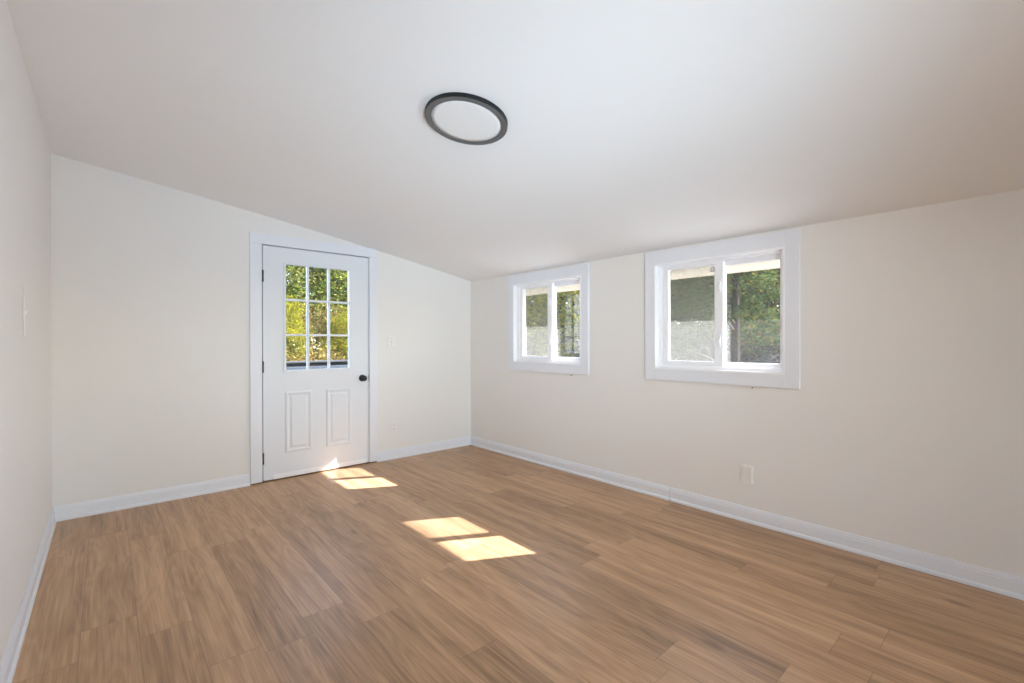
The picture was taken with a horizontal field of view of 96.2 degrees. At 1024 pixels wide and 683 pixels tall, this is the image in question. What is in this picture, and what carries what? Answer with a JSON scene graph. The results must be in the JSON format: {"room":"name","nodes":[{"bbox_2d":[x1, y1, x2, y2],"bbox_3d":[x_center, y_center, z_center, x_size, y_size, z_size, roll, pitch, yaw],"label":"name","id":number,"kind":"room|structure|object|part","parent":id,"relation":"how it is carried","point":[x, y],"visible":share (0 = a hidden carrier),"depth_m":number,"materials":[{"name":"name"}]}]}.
{"room":"empty room","nodes":[
{"label":"empty room","id":0,"kind":"room"},
{"bbox_2d":[0,0,51,664],"bbox_3d":[0.306,-0.035,-0.852,0.120,2.472,10.640,0,0,-41],"label":"wall","id":1,"kind":"structure","parent":0,"point":[25,154],"depth_m":1.97,"materials":[{"name":"paint"}]},
{"bbox_2d":[23,288,28,336],"bbox_3d":[-2.186,-0.132,2.071,0.012,0.215,0.130,0,0,-41],"label":"wall plate","id":2,"kind":"object","parent":1,"relation":"attached to","point":[25,291],"visible":1,"depth_m":2.04,"materials":[{"name":"white plastic"}]},
{"bbox_2d":[0,507,56,682],"bbox_3d":[0.408,1.152,-0.855,0.021,0.098,10.500,0,0,-41],"label":"baseboard","id":3,"kind":"structure","parent":1,"relation":"attached to","point":[9,662],"depth_m":1.96,"materials":[{"name":"paint"}]},
{"bbox_2d":[51,154,470,506],"bbox_3d":[-1.826,-0.041,4.269,3.461,2.472,0.140,0,0,-41],"label":"wall","id":4,"kind":"structure","parent":0,"point":[150,281],"depth_m":3.50,"materials":[{"name":"paint"}]},
{"bbox_2d":[54,474,249,521],"bbox_3d":[-2.629,1.150,3.454,1.171,0.098,0.021,0,0,-41],"label":"baseboard","id":5,"kind":"structure","parent":4,"relation":"attached to","point":[99,506],"depth_m":3.39,"materials":[{"name":"paint"}]},
{"bbox_2d":[249,231,376,484],"bbox_3d":[-1.802,0.134,4.247,1.120,2.122,0.206,0,0,-41],"label":"door","id":6,"kind":"structure","parent":4,"relation":"in","point":[306,421],"depth_m":4.16,"materials":[{"name":"paint"}]},
{"bbox_3d":[-1.903,0.702,4.104,0.227,0.536,0.010,0,0,-41],"label":"panel","id":7,"kind":"part","parent":6,"relation":"part of","materials":[{"name":"paint"}]},
{"bbox_3d":[-1.782,-0.221,4.229,0.598,0.966,0.043,0,0,-41],"label":"glazing frame","id":8,"kind":"part","parent":6,"relation":"part of","materials":[{"name":"paint"}]},
{"bbox_3d":[-1.633,0.701,4.342,0.236,0.536,0.010,0,0,-41],"label":"panel","id":9,"kind":"part","parent":6,"relation":"part of","materials":[{"name":"paint"}]},
{"bbox_3d":[-1.445,0.348,4.470,0.066,0.066,0.068,0,0,-41],"label":"knob","id":10,"kind":"part","parent":6,"relation":"part of","materials":[{"name":"black metal"}]},
{"bbox_2d":[388,336,394,347],"bbox_3d":[-1.228,-0.004,4.692,0.070,0.116,0.017,0,0,-41],"label":"light switch","id":11,"kind":"object","parent":4,"relation":"attached to","point":[391,339],"visible":1,"depth_m":4.69,"materials":[{"name":"white plastic"}]},
{"bbox_2d":[391,421,396,432],"bbox_3d":[-1.212,0.868,4.712,0.070,0.116,0.009,0,0,-41],"label":"electrical outlet","id":12,"kind":"object","parent":4,"relation":"attached to","point":[393,423],"visible":1,"depth_m":4.71,"materials":[{"name":"white plastic"}]},
{"bbox_2d":[377,436,470,461],"bbox_3d":[-0.909,1.143,4.971,1.165,0.098,0.021,0,0,-41],"label":"baseboard","id":13,"kind":"structure","parent":4,"relation":"attached to","point":[402,452],"depth_m":4.92,"materials":[{"name":"paint"}]},
{"bbox_2d":[6,0,1023,280],"bbox_3d":[1.693,-1.084,0.293,3.721,0.804,10.760,0,0,-41],"label":"ceiling","id":14,"kind":"structure","parent":0,"point":[635,126],"depth_m":2.00,"materials":[{"name":"paint"}]},
{"bbox_2d":[425,92,507,144],"bbox_3d":[-0.212,-1.033,2.145,0.383,0.081,0.385,0,0,-25],"label":"ceiling light","id":15,"kind":"object","parent":14,"relation":"attached to","point":[465,118],"visible":1,"depth_m":2.11,"materials":[{"name":"white plastic"}]},
{"bbox_2d":[431,101,500,141],"bbox_3d":[-0.213,-1.027,2.144,0.328,0.007,0.328,12,-8,-41],"label":"diffuser","id":16,"kind":"object","parent":15,"relation":"attached to","point":[458,121],"depth_m":2.13,"materials":[{"name":"white plastic"}]},
{"bbox_2d":[12,445,1023,682],"bbox_3d":[1.698,1.256,0.297,3.721,0.120,10.760,0,0,-41],"label":"floor","id":17,"kind":"structure","parent":0,"point":[469,563],"depth_m":2.19,"materials":[{"name":"brown wood"}]},
{"bbox_2d":[471,189,1023,577],"bbox_3d":[2.999,0.235,1.525,0.140,1.910,10.640,0,0,-41],"label":"wall","id":18,"kind":"structure","parent":0,"point":[903,426],"depth_m":2.61,"materials":[{"name":"paint"}]},
{"bbox_2d":[508,263,589,374],"bbox_3d":[0.371,-0.204,4.481,0.165,0.980,1.070,0,0,-41],"label":"window","id":19,"kind":"structure","parent":18,"relation":"in","point":[576,274],"depth_m":4.46,"materials":[{"name":"paint"}]},
{"bbox_3d":[0.245,-0.200,4.612,0.032,0.747,0.462,0,0,-41],"label":"sliding sash","id":20,"kind":"part","parent":19,"relation":"part of","materials":[{"name":"plastic"}]},
{"bbox_3d":[0.284,-0.200,4.652,0.009,0.747,0.452,0,0,-41],"label":"screen frame","id":21,"kind":"part","parent":19,"relation":"part of","materials":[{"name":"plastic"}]},
{"bbox_3d":[0.379,-0.198,4.488,0.095,0.780,0.886,0,0,-41],"label":"frame","id":22,"kind":"part","parent":19,"relation":"part of","materials":[{"name":"plastic"}]},
{"bbox_3d":[0.532,-0.200,4.341,0.030,0.747,0.402,0,0,-41],"label":"fixed sash","id":23,"kind":"part","parent":19,"relation":"part of","materials":[{"name":"plastic"}]},
{"bbox_2d":[645,229,799,388],"bbox_3d":[1.455,-0.203,3.253,0.165,0.980,1.070,0,0,-41],"label":"window","id":24,"kind":"structure","parent":18,"relation":"in","point":[784,246],"depth_m":3.20,"materials":[{"name":"paint"}]},
{"bbox_3d":[1.329,-0.200,3.384,0.032,0.747,0.462,0,0,-41],"label":"sliding sash","id":25,"kind":"part","parent":24,"relation":"part of","materials":[{"name":"plastic"}]},
{"bbox_3d":[1.463,-0.198,3.260,0.095,0.780,0.886,0,0,-41],"label":"frame","id":26,"kind":"part","parent":24,"relation":"part of","materials":[{"name":"plastic"}]},
{"bbox_3d":[1.368,-0.200,3.424,0.009,0.747,0.452,0,0,-41],"label":"screen frame","id":27,"kind":"part","parent":24,"relation":"part of","materials":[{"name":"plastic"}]},
{"bbox_3d":[1.615,-0.200,3.113,0.030,0.747,0.402,0,0,-41],"label":"fixed sash","id":28,"kind":"part","parent":24,"relation":"part of","materials":[{"name":"plastic"}]},
{"bbox_2d":[470,436,1023,600],"bbox_3d":[2.986,1.142,1.420,0.024,0.099,10.500,0,0,-41],"label":"baseboard","id":29,"kind":"structure","parent":18,"relation":"attached to","point":[987,579],"depth_m":2.79,"materials":[{"name":"paint"}]},
{"bbox_2d":[741,464,753,483],"bbox_3d":[1.558,0.873,3.042,0.016,0.119,0.078,0,0,-41],"label":"wall plate","id":30,"kind":"object","parent":18,"relation":"attached to","point":[747,471],"visible":1,"depth_m":3.04,"materials":[{"name":"white plastic"}]},
{"bbox_3d":[1.812,-1.177,0.384,4.381,0.859,11.100,0,0,-41],"label":"roof","id":31,"kind":"structure","parent":0,"visible":0},
{"bbox_2d":[526,259,779,295],"bbox_3d":[3.286,-0.651,1.685,0.507,0.178,11.100,0,0,-41],"label":"eave","id":32,"kind":"object","parent":31,"relation":"attached to","point":[703,271],"depth_m":3.69,"materials":[{"name":"paint"}]},
{"label":"outside","id":33,"kind":"structure","parent":0,"visible":0},
{"bbox_2d":[292,328,779,363],"bbox_3d":[0.884,0.467,15.905,44.000,2.319,54.000,0,0,-41],"label":"ground","id":34,"kind":"structure","parent":33,"point":[765,357],"depth_m":12.53,"materials":[{"name":"green plant"}]},
{"bbox_2d":[286,290,315,360],"bbox_3d":[-6.357,0.062,12.500,2.308,3.157,2.238,0,0,-36],"label":"leafy shrub","id":35,"kind":"object","parent":34,"relation":"on","point":[296,324],"visible":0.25,"depth_m":12.50,"materials":[{"name":"yellow plant"}]},
{"bbox_2d":[286,341,316,360],"bbox_3d":[-6.059,0.880,12.152,2.048,1.866,2.076,0,0,0],"label":"shrub","id":36,"kind":"object","parent":34,"relation":"on","point":[292,352],"visible":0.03,"depth_m":12.36,"materials":[{"name":"plant"}]},
{"bbox_2d":[286,265,319,348],"bbox_3d":[-10.084,-3.736,21.200,6.702,9.772,7.137,0,0,-24],"label":"leafy tree","id":37,"kind":"object","parent":34,"relation":"on","point":[289,265],"visible":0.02,"depth_m":20.44,"materials":[{"name":"green plant"}]},
{"bbox_2d":[286,289,346,360],"bbox_3d":[-6.320,0.020,13.881,2.685,3.320,2.492,0,0,5],"label":"bare shrub","id":38,"kind":"object","parent":34,"relation":"on","point":[320,309],"visible":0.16,"depth_m":13.83,"materials":[{"name":"beige plant"}]},
{"bbox_2d":[286,340,347,360],"bbox_3d":[-5.611,0.929,13.219,2.152,1.964,2.192,0,0,29],"label":"shrub","id":39,"kind":"object","parent":34,"relation":"on","point":[321,356],"visible":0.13,"depth_m":12.84,"materials":[{"name":"plant"}]},
{"bbox_2d":[286,265,347,347],"bbox_3d":[-8.041,-2.214,15.612,5.353,7.329,5.026,0,0,1],"label":"leafy tree","id":40,"kind":"object","parent":34,"relation":"on","point":[302,273],"visible":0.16,"depth_m":16.14,"materials":[{"name":"green plant"}]},
{"bbox_2d":[286,266,347,324],"bbox_3d":[-7.276,-2.743,19.622,5.863,8.027,5.505,0,0,-18],"label":"leafy tree","id":41,"kind":"object","parent":34,"relation":"on","point":[296,266],"visible":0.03,"depth_m":18.88,"materials":[{"name":"green plant"}]},
{"bbox_2d":[289,266,347,351],"bbox_3d":[-7.023,-1.713,18.508,4.065,5.966,4.021,0,0,-28],"label":"evergreen tree","id":42,"kind":"object","parent":34,"relation":"on","point":[311,268],"visible":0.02,"depth_m":17.63,"materials":[{"name":"green plant"}]},
{"bbox_2d":[309,305,347,355],"bbox_3d":[-5.624,0.055,15.053,2.180,2.905,2.349,0,0,17],"label":"bare shrub","id":43,"kind":"object","parent":34,"relation":"on","point":[339,305],"visible":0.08,"depth_m":14.40,"materials":[{"name":"beige plant"}]},
{"bbox_2d":[311,343,347,359],"bbox_3d":[-5.134,0.908,13.621,2.152,1.964,2.192,0,0,-10],"label":"shrub","id":44,"kind":"object","parent":34,"relation":"on","point":[315,349],"visible":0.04,"depth_m":13.40,"materials":[{"name":"plant"}]},
{"bbox_2d":[316,306,347,359],"bbox_3d":[-5.060,0.280,14.012,2.060,2.819,1.998,0,0,41],"label":"leafy shrub","id":45,"kind":"object","parent":34,"relation":"on","point":[342,327],"visible":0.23,"depth_m":13.63,"materials":[{"name":"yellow plant"}]},
{"bbox_2d":[526,326,570,356],"bbox_3d":[1.049,0.534,14.890,3.058,2.428,2.886,0,0,36],"label":"shrub","id":46,"kind":"object","parent":34,"relation":"on","point":[531,326],"visible":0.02,"depth_m":14.51,"materials":[{"name":"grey plant"}]},
{"bbox_2d":[526,293,571,337],"bbox_3d":[0.594,-1.667,18.034,4.468,6.628,4.517,0,0,-18],"label":"evergreen tree","id":47,"kind":"object","parent":34,"relation":"on","point":[562,293],"visible":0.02,"depth_m":17.59,"materials":[{"name":"green plant"}]},
{"bbox_2d":[526,290,579,356],"bbox_3d":[0.919,-0.909,12.102,3.796,5.356,3.914,0,0,-22],"label":"tree","id":48,"kind":"object","parent":34,"relation":"on","point":[530,338],"visible":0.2,"depth_m":11.53,"materials":[{"name":"green plant"}]},
{"bbox_2d":[532,290,578,336],"bbox_3d":[2.170,-1.493,20.942,4.065,5.966,4.021,0,0,-4],"label":"evergreen tree","id":49,"kind":"object","parent":34,"relation":"on","point":[577,290],"visible":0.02,"depth_m":19.97,"materials":[{"name":"green plant"}]},
{"bbox_2d":[557,333,579,356],"bbox_3d":[2.096,0.498,13.825,2.753,2.186,2.598,0,0,11],"label":"shrub","id":50,"kind":"object","parent":34,"relation":"on","point":[572,349],"visible":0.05,"depth_m":13.44,"materials":[{"name":"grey plant"}]},
{"bbox_2d":[670,278,704,332],"bbox_3d":[5.311,-1.429,16.491,4.185,3.521,4.435,0,0,26],"label":"shrub","id":51,"kind":"object","parent":34,"relation":"on","point":[687,278],"visible":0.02,"depth_m":15.36,"materials":[{"name":"green plant"}]},
{"bbox_2d":[670,326,705,360],"bbox_3d":[4.016,0.334,12.541,2.753,2.186,2.598,0,0,-14],"label":"shrub","id":52,"kind":"object","parent":34,"relation":"on","point":[684,326],"visible":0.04,"depth_m":11.98,"materials":[{"name":"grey plant"}]},
{"bbox_2d":[670,276,714,333],"bbox_3d":[5.148,-2.517,14.998,4.021,5.966,4.065,0,0,-22],"label":"evergreen tree","id":53,"kind":"object","parent":34,"relation":"on","point":[675,301],"visible":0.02,"depth_m":14.27,"materials":[{"name":"green plant"}]},
{"bbox_2d":[670,272,772,333],"bbox_3d":[6.767,-1.465,15.073,4.041,3.400,4.282,0,0,-2],"label":"shrub","id":54,"kind":"object","parent":34,"relation":"on","point":[677,302],"visible":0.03,"depth_m":14.86,"materials":[{"name":"green plant"}]},
{"bbox_2d":[670,268,779,362],"bbox_3d":[4.380,-0.934,9.251,3.642,5.556,3.305,0,0,-41],"label":"conifer tree","id":55,"kind":"object","parent":34,"relation":"on","point":[734,316],"visible":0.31,"depth_m":8.83,"materials":[{"name":"green plant"}]},
{"bbox_2d":[671,317,779,363],"bbox_3d":[4.934,0.304,11.185,2.742,2.307,2.906,0,0,-9],"label":"shrub","id":56,"kind":"object","parent":34,"relation":"on","point":[744,356],"visible":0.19,"depth_m":10.60,"materials":[{"name":"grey plant"}]},
{"bbox_2d":[695,269,779,348],"bbox_3d":[7.009,-2.552,13.078,4.021,5.966,4.065,0,0,25],"label":"evergreen tree","id":57,"kind":"object","parent":34,"relation":"on","point":[712,285],"visible":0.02,"depth_m":12.73,"materials":[{"name":"green plant"}]},
{"bbox_2d":[698,268,779,338],"bbox_3d":[7.682,-1.528,13.603,4.185,3.521,4.435,0,0,-8],"label":"shrub","id":58,"kind":"object","parent":34,"relation":"on","point":[769,304],"visible":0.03,"depth_m":13.03,"materials":[{"name":"green plant"}]},
{"bbox_2d":[754,302,779,363],"bbox_3d":[6.938,-0.072,10.655,2.753,2.186,2.598,0,0,14],"label":"shrub","id":59,"kind":"object","parent":34,"relation":"on","point":[772,351],"visible":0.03,"depth_m":10.96,"materials":[{"name":"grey plant"}]},
{"bbox_3d":[-1.780,1.248,5.477,6.800,0.050,1.610,0,0,-41],"label":"porch deck","id":60,"kind":"object","parent":34,"relation":"on","visible":0},
{"bbox_2d":[286,355,527,369],"bbox_3d":[-2.240,0.912,5.998,6.600,1.362,0.160,0,0,-41],"label":"porch railing","id":61,"kind":"object","parent":60,"relation":"on","point":[317,364],"visible":0.08,"depth_m":5.74,"materials":[{"name":"white wood"}]},
{"bbox_3d":[-2.238,0.276,5.993,6.600,0.043,0.070,0,0,-41],"label":"rail","id":62,"kind":"part","parent":61,"relation":"part of","materials":[{"name":"black metal"}]},
{"bbox_3d":[-2.199,0.663,5.950,6.600,0.739,0.035,0,0,-41],"label":"board panel","id":63,"kind":"part","parent":61,"relation":"part of","materials":[{"name":"white wood"}]}
]}

